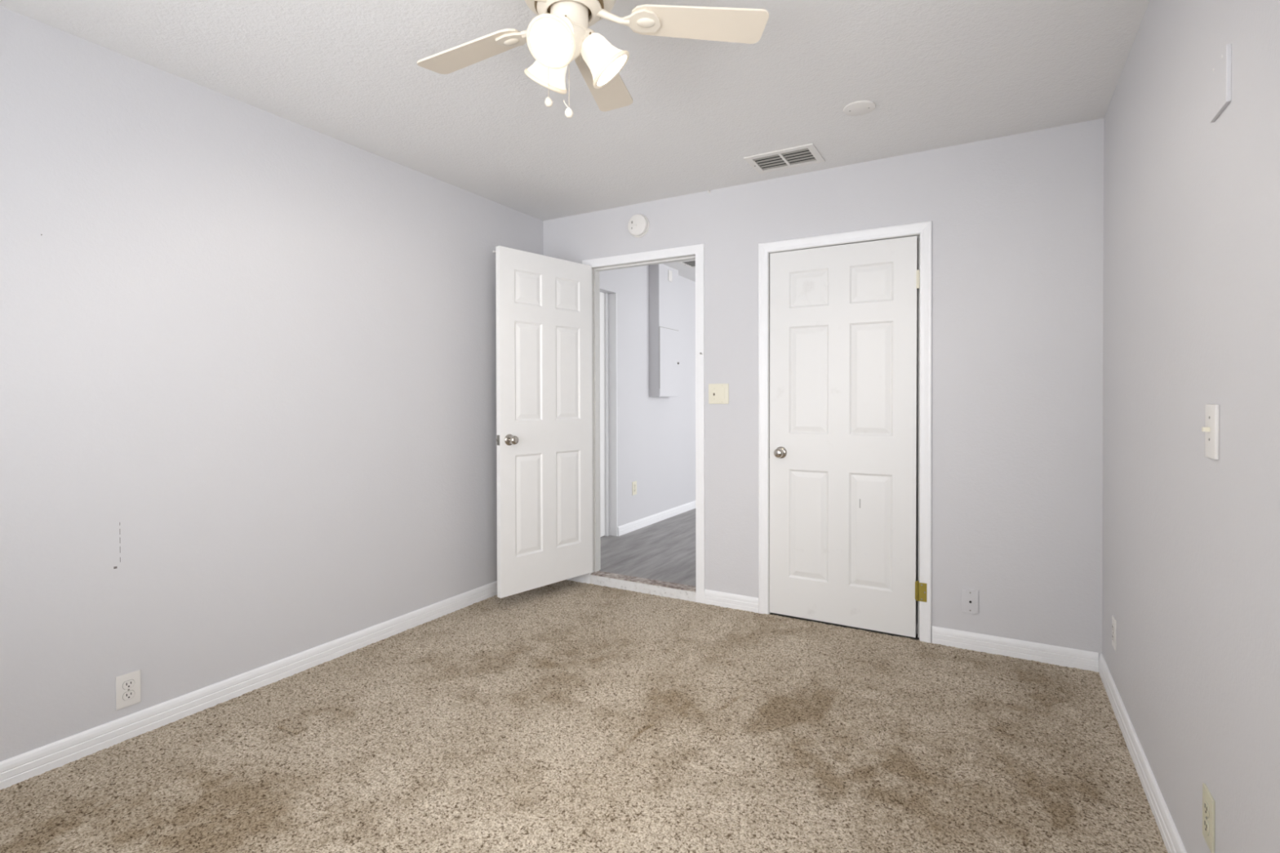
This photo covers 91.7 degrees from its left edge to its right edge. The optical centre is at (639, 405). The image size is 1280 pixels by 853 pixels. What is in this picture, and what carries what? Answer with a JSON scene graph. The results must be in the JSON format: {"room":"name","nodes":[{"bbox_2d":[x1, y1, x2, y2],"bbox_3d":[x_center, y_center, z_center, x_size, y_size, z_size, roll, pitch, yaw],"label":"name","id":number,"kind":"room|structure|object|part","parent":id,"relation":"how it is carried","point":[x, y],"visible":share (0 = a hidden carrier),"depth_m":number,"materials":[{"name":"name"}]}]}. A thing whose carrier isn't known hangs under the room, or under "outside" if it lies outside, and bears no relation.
{"room":"empty bedroom","nodes":[
{"label":"empty bedroom","id":0,"kind":"room"},
{"bbox_2d":[0,6,543,761],"bbox_3d":[-1.722,-0.008,2.545,0.115,2.490,4.305,0,1,30],"label":"wall","id":1,"kind":"structure","parent":0,"point":[247,352],"depth_m":2.45,"materials":[{"name":"paint"}]},
{"bbox_2d":[115,669,140,710],"bbox_3d":[-1.835,1.019,2.228,0.008,0.118,0.073,0,1,30],"label":"wall outlet","id":2,"kind":"object","parent":1,"relation":"attached to","point":[127,685],"visible":1,"depth_m":2.23,"materials":[{"name":"white plastic"}]},
{"bbox_2d":[122,689,134,700],"bbox_3d":[-1.833,1.039,2.227,0.001,0.029,0.037,0,1,30],"label":"receptacle","id":3,"kind":"object","parent":2,"relation":"attached to","point":[127,695],"depth_m":2.23,"materials":[{"name":"plastic"}]},
{"bbox_2d":[122,679,134,689],"bbox_3d":[-1.833,1.000,2.227,0.001,0.029,0.037,0,1,30],"label":"receptacle","id":4,"kind":"object","parent":2,"relation":"attached to","point":[127,684],"depth_m":2.23,"materials":[{"name":"plastic"}]},
{"bbox_2d":[0,580,497,789],"bbox_3d":[-1.663,1.153,2.522,0.014,0.088,4.075,0,1,30],"label":"baseboard","id":5,"kind":"structure","parent":1,"relation":"attached to","point":[15,770],"depth_m":2.44,"materials":[{"name":"white paint"}]},
{"bbox_2d":[0,0,1150,281],"bbox_3d":[0.962,-1.304,3.759,4.058,0.070,9.095,0,1,30],"label":"ceiling","id":6,"kind":"structure","parent":0,"point":[936,73],"depth_m":2.41,"materials":[{"name":"white paint"}]},
{"bbox_2d":[417,0,768,118],"bbox_3d":[-0.221,-0.997,1.678,0.998,0.504,1.046,0,1,30],"label":"ceiling fan","id":7,"kind":"object","parent":6,"relation":"hanging from","point":[560,34],"visible":1,"depth_m":1.68,"materials":[{"name":"white wood"}]},
{"bbox_3d":[-0.492,-1.042,1.833,0.370,0.026,0.119,0,1,30],"label":"blade","id":8,"kind":"part","parent":7,"relation":"part of","materials":[{"name":"beige wood"}]},
{"bbox_3d":[-0.324,-1.048,1.741,0.176,0.043,0.076,0,1,30],"label":"blade arm","id":9,"kind":"part","parent":7,"relation":"part of","materials":[{"name":"white metal"}]},
{"bbox_3d":[-0.315,-1.046,1.558,0.074,0.043,0.175,0,1,38],"label":"blade arm","id":10,"kind":"part","parent":7,"relation":"part of","materials":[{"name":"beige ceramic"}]},
{"bbox_3d":[-0.246,-0.938,1.731,0.127,0.129,0.114,0,1,30],"label":"lamp shade","id":11,"kind":"part","parent":7,"relation":"part of","materials":[{"name":"white glass"}]},
{"bbox_3d":[-0.212,-0.937,1.572,0.116,0.129,0.127,0,1,30],"label":"lamp shade","id":12,"kind":"part","parent":7,"relation":"part of","materials":[{"name":"white glass"}]},
{"bbox_3d":[-0.205,-0.970,1.604,0.036,0.046,0.045,0,1,30],"label":"bulb","id":13,"kind":"part","parent":7,"relation":"part of","materials":[{"name":"white glass"}]},
{"bbox_2d":[551,14,572,40],"bbox_3d":[-0.202,-0.982,1.618,0.060,0.053,0.061,0,1,30],"label":"socket","id":14,"kind":"object","parent":7,"relation":"attached to","point":[558,33],"depth_m":1.60,"materials":[{"name":"white glass"}]},
{"bbox_3d":[-0.184,-0.882,1.608,0.003,0.237,0.003,0,1,-24],"label":"pull chain","id":15,"kind":"part","parent":7,"relation":"part of","materials":[{"name":"white metal"}]},
{"bbox_3d":[-0.145,-1.048,1.813,0.074,0.043,0.175,0,0,2],"label":"blade arm","id":16,"kind":"part","parent":7,"relation":"part of","materials":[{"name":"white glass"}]},
{"bbox_2d":[582,27,594,41],"bbox_3d":[-0.142,-0.983,1.670,0.058,0.053,0.059,0,1,30],"label":"socket","id":17,"kind":"object","parent":7,"relation":"attached to","point":[588,33],"depth_m":1.64,"materials":[{"name":"white metal"}]},
{"bbox_3d":[-0.093,-0.938,1.681,0.121,0.129,0.119,0,1,30],"label":"lamp shade","id":18,"kind":"part","parent":7,"relation":"part of","materials":[{"name":"white glass"}]},
{"bbox_3d":[-0.116,-1.044,2.001,0.119,0.026,0.370,0,0,12],"label":"blade","id":19,"kind":"part","parent":7,"relation":"part of","materials":[{"name":"beige wood"}]},
{"bbox_3d":[-0.028,-1.048,1.665,0.175,0.043,0.074,0,0,-16],"label":"blade arm","id":20,"kind":"part","parent":7,"relation":"part of","materials":[{"name":"white metal"}]},
{"bbox_3d":[0.160,-1.042,1.696,0.370,0.026,0.119,0,0,-6],"label":"blade","id":21,"kind":"part","parent":7,"relation":"part of","materials":[{"name":"beige wood"}]},
{"bbox_2d":[677,259,695,267],"bbox_3d":[0.553,-1.300,5.659,0.345,0.008,0.300,0,1,30],"label":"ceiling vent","id":22,"kind":"object","parent":6,"relation":"in","point":[691,264],"visible":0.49,"depth_m":5.68,"materials":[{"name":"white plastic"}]},
{"bbox_2d":[743,142,825,173],"bbox_3d":[0.742,-1.260,3.186,0.350,0.008,0.250,0,1,30],"label":"ceiling vent","id":23,"kind":"object","parent":6,"relation":"in","point":[806,154],"visible":1,"depth_m":3.18,"materials":[{"name":"white plastic"}]},
{"bbox_2d":[843,100,875,115],"bbox_3d":[0.927,-1.255,2.627,0.132,0.010,0.132,0,1,30],"label":"cover plate","id":24,"kind":"object","parent":6,"relation":"attached to","point":[859,108],"visible":1,"depth_m":2.61,"materials":[{"name":"white plastic"}]},
{"bbox_2d":[0,579,1168,852],"bbox_3d":[-0.126,1.217,2.087,3.116,0.061,4.840,0,1,30],"label":"floor","id":25,"kind":"structure","parent":0,"point":[566,716],"depth_m":2.13,"materials":[{"name":"beige carpet"}]},
{"bbox_2d":[600,265,695,526],"bbox_3d":[0.439,-0.056,6.489,0.150,2.510,4.690,0,1,30],"label":"wall","id":26,"kind":"structure","parent":0,"point":[656,435],"depth_m":5.67,"materials":[{"name":"paint"}]},
{"bbox_2d":[600,292,605,537],"bbox_3d":[-0.493,0.079,4.921,0.035,2.039,0.740,0,1,30],"label":"door","id":27,"kind":"structure","parent":26,"relation":"in","point":[602,505],"depth_m":5.20,"materials":[{"name":"white paint"}]},
{"bbox_2d":[604,293,617,536],"bbox_3d":[-0.256,0.080,5.239,0.122,2.044,0.048,0,1,30],"label":"trim","id":28,"kind":"structure","parent":26,"relation":"attached to","point":[611,300],"depth_m":5.23,"materials":[{"name":"white paint"}]},
{"bbox_2d":[631,480,636,495],"bbox_3d":[-0.048,0.729,5.479,0.008,0.118,0.073,0,1,30],"label":"wall outlet","id":29,"kind":"object","parent":26,"relation":"attached to","point":[633,483],"visible":1,"depth_m":5.47,"materials":[{"name":"beige plastic"}]},
{"bbox_2d":[617,500,695,536],"bbox_3d":[0.745,1.051,6.866,0.014,0.088,3.751,0,1,30],"label":"baseboard","id":30,"kind":"structure","parent":26,"relation":"attached to","point":[640,523],"depth_m":5.78,"materials":[{"name":"white paint"}]},
{"bbox_2d":[648,263,678,396],"bbox_3d":[0.230,-0.693,5.869,0.100,1.223,0.404,0,1,30],"label":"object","id":31,"kind":"object","parent":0,"point":[663,293],"depth_m":5.71,"materials":[{"name":"paint"}]},
{"bbox_2d":[658,326,679,396],"bbox_3d":[0.282,-0.405,5.839,0.020,0.637,0.401,0,1,30],"label":"breaker panel","id":32,"kind":"object","parent":31,"relation":"attached to","point":[668,339],"visible":1,"depth_m":5.83,"materials":[{"name":"paint"}]},
{"bbox_2d":[667,270,671,281],"bbox_3d":[0.284,-1.220,5.853,0.007,0.100,0.072,0,1,30],"label":"blank plate","id":33,"kind":"object","parent":31,"relation":"attached to","point":[669,273],"visible":1,"depth_m":5.84,"materials":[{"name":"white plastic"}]},
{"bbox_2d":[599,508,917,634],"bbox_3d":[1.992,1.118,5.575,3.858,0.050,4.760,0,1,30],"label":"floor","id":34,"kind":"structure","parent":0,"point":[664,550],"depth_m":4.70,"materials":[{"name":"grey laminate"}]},
{"bbox_2d":[542,118,1103,655],"bbox_3d":[0.719,-0.022,3.564,3.116,2.490,0.115,0,1,30],"label":"wall","id":35,"kind":"structure","parent":0,"point":[1017,220],"depth_m":2.98,"materials":[{"name":"paint"}]},
{"bbox_2d":[495,245,592,598],"bbox_3d":[-0.565,0.093,3.800,0.163,1.998,0.741,0,1,42],"label":"door","id":36,"kind":"structure","parent":35,"relation":"in","point":[544,467],"depth_m":3.75,"materials":[{"name":"white paint"}]},
{"bbox_3d":[-0.805,0.198,3.533,0.025,0.058,0.002,0,1,42],"label":"latch plate","id":37,"kind":"part","parent":36,"relation":"part of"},
{"bbox_3d":[-0.723,0.198,3.542,0.053,0.052,0.052,0,1,42],"label":"knob","id":38,"kind":"part","parent":36,"relation":"part of","materials":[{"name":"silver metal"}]},
{"bbox_2d":[567,574,582,582],"bbox_3d":[-0.513,1.136,4.204,0.320,0.088,0.014,0,1,30],"label":"baseboard","id":39,"kind":"structure","parent":35,"relation":"attached to","point":[578,579],"depth_m":4.14,"materials":[{"name":"white paint"}]},
{"bbox_2d":[627,214,649,237],"bbox_3d":[-0.014,-1.124,3.881,0.142,0.142,0.042,0,1,30],"label":"smoke detector","id":40,"kind":"object","parent":35,"relation":"attached to","point":[638,224],"visible":1,"depth_m":3.86,"materials":[{"name":"white plastic"}]},
{"bbox_2d":[589,570,696,602],"bbox_3d":[0.019,1.144,3.944,0.775,0.070,0.087,0,1,30],"label":"trim","id":41,"kind":"structure","parent":35,"relation":"attached to","point":[643,585],"depth_m":3.90,"materials":[{"name":"white paint"}]},
{"bbox_2d":[591,254,695,573],"bbox_3d":[0.034,0.097,3.956,0.800,2.039,0.115,0,1,30],"label":"trim","id":42,"kind":"structure","parent":35,"relation":"attached to","point":[595,271],"depth_m":4.13,"materials":[{"name":"white paint"}]},
{"bbox_2d":[582,244,705,603],"bbox_3d":[0.002,0.112,3.901,0.873,2.136,0.012,0,1,30],"label":"trim","id":43,"kind":"structure","parent":35,"relation":"attached to","point":[698,250],"depth_m":3.70,"materials":[{"name":"white paint"}]},
{"bbox_2d":[708,383,728,404],"bbox_3d":[0.458,-0.068,3.638,0.126,0.118,0.015,0,1,30],"label":"light switch","id":44,"kind":"object","parent":35,"relation":"attached to","point":[718,393],"visible":1,"depth_m":3.64,"materials":[{"name":"beige plastic"}]},
{"bbox_2d":[704,589,758,613],"bbox_3d":[0.529,1.139,3.610,0.334,0.088,0.014,0,1,30],"label":"baseboard","id":45,"kind":"structure","parent":35,"relation":"attached to","point":[722,599],"depth_m":3.60,"materials":[{"name":"white paint"}]},
{"bbox_2d":[758,220,932,643],"bbox_3d":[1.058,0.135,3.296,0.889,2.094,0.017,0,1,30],"label":"trim","id":46,"kind":"structure","parent":35,"relation":"attached to","point":[924,228],"depth_m":3.12,"materials":[{"name":"white paint"}]},
{"bbox_2d":[768,235,926,637],"bbox_3d":[1.072,0.159,3.286,0.817,2.021,0.099,0,1,30],"label":"door","id":47,"kind":"structure","parent":35,"relation":"in","point":[843,318],"depth_m":3.29,"materials":[{"name":"paint"}]},
{"bbox_3d":[0.769,0.263,3.434,0.052,0.052,0.053,0,1,30],"label":"knob","id":48,"kind":"part","parent":47,"relation":"part of","materials":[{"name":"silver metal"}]},
{"bbox_2d":[961,588,978,613],"bbox_3d":[1.594,0.945,3.000,0.070,0.114,0.015,0,1,30],"label":"cable plate","id":49,"kind":"object","parent":35,"relation":"attached to","point":[970,597],"visible":1,"depth_m":3.00,"materials":[{"name":"paint"}]},
{"bbox_2d":[932,626,1098,671],"bbox_3d":[1.741,1.141,2.919,0.670,0.088,0.014,0,1,30],"label":"baseboard","id":50,"kind":"structure","parent":35,"relation":"attached to","point":[1029,651],"depth_m":2.90,"materials":[{"name":"white paint"}]},
{"bbox_2d":[916,240,918,580],"bbox_3d":[1.500,-0.034,3.582,1.857,2.510,0.690,0,1,30],"label":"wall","id":51,"kind":"structure","parent":0,"point":[917,241],"depth_m":3.82,"materials":[{"name":"paint"}]},
{"bbox_2d":[1102,0,1279,852],"bbox_3d":[1.085,-0.002,0.944,0.115,2.490,4.305,0,1,30],"label":"wall","id":52,"kind":"structure","parent":0,"point":[1191,540],"depth_m":1.45,"materials":[{"name":"paint"}]},
{"bbox_2d":[1111,615,1116,650],"bbox_3d":[1.876,0.900,2.459,0.008,0.118,0.073,0,1,30],"label":"wall outlet","id":53,"kind":"object","parent":52,"relation":"attached to","point":[1113,620],"visible":1,"depth_m":2.44,"materials":[{"name":"white plastic"}]},
{"bbox_2d":[1098,653,1186,852],"bbox_3d":[1.032,1.159,0.986,0.014,0.088,4.075,0,1,30],"label":"baseboard","id":54,"kind":"structure","parent":52,"relation":"attached to","point":[1172,841],"depth_m":1.94,"materials":[{"name":"white paint"}]},
{"bbox_2d":[1202,782,1214,852],"bbox_3d":[1.259,0.914,1.377,0.008,0.118,0.073,0,1,30],"label":"wall outlet","id":55,"kind":"object","parent":52,"relation":"attached to","point":[1208,802],"visible":1,"depth_m":1.37,"materials":[{"name":"beige plastic"}]},
{"bbox_2d":[1203,817,1208,835],"bbox_3d":[1.256,0.934,1.379,0.002,0.029,0.037,0,1,30],"label":"receptacle","id":56,"kind":"object","parent":55,"relation":"attached to","point":[1206,820],"depth_m":1.38,"materials":[{"name":"plastic"}]},
{"bbox_2d":[1203,800,1209,818],"bbox_3d":[1.256,0.895,1.378,0.002,0.029,0.037,0,1,30],"label":"receptacle","id":57,"kind":"object","parent":55,"relation":"attached to","point":[1206,802],"depth_m":1.38,"materials":[{"name":"plastic"}]},
{"bbox_2d":[1201,404,1219,459],"bbox_3d":[1.243,0.057,1.359,0.020,0.118,0.072,0,1,30],"label":"light switch","id":58,"kind":"object","parent":52,"relation":"attached to","point":[1211,428],"visible":1,"depth_m":1.34,"materials":[{"name":"white plastic"}]},
{"bbox_2d":[1209,44,1231,123],"bbox_3d":[1.223,-0.676,1.310,0.009,0.116,0.112,0,1,30],"label":"door chime","id":59,"kind":"object","parent":52,"relation":"attached to","point":[1220,73],"visible":1,"depth_m":1.29,"materials":[{"name":"paint"}]}
]}

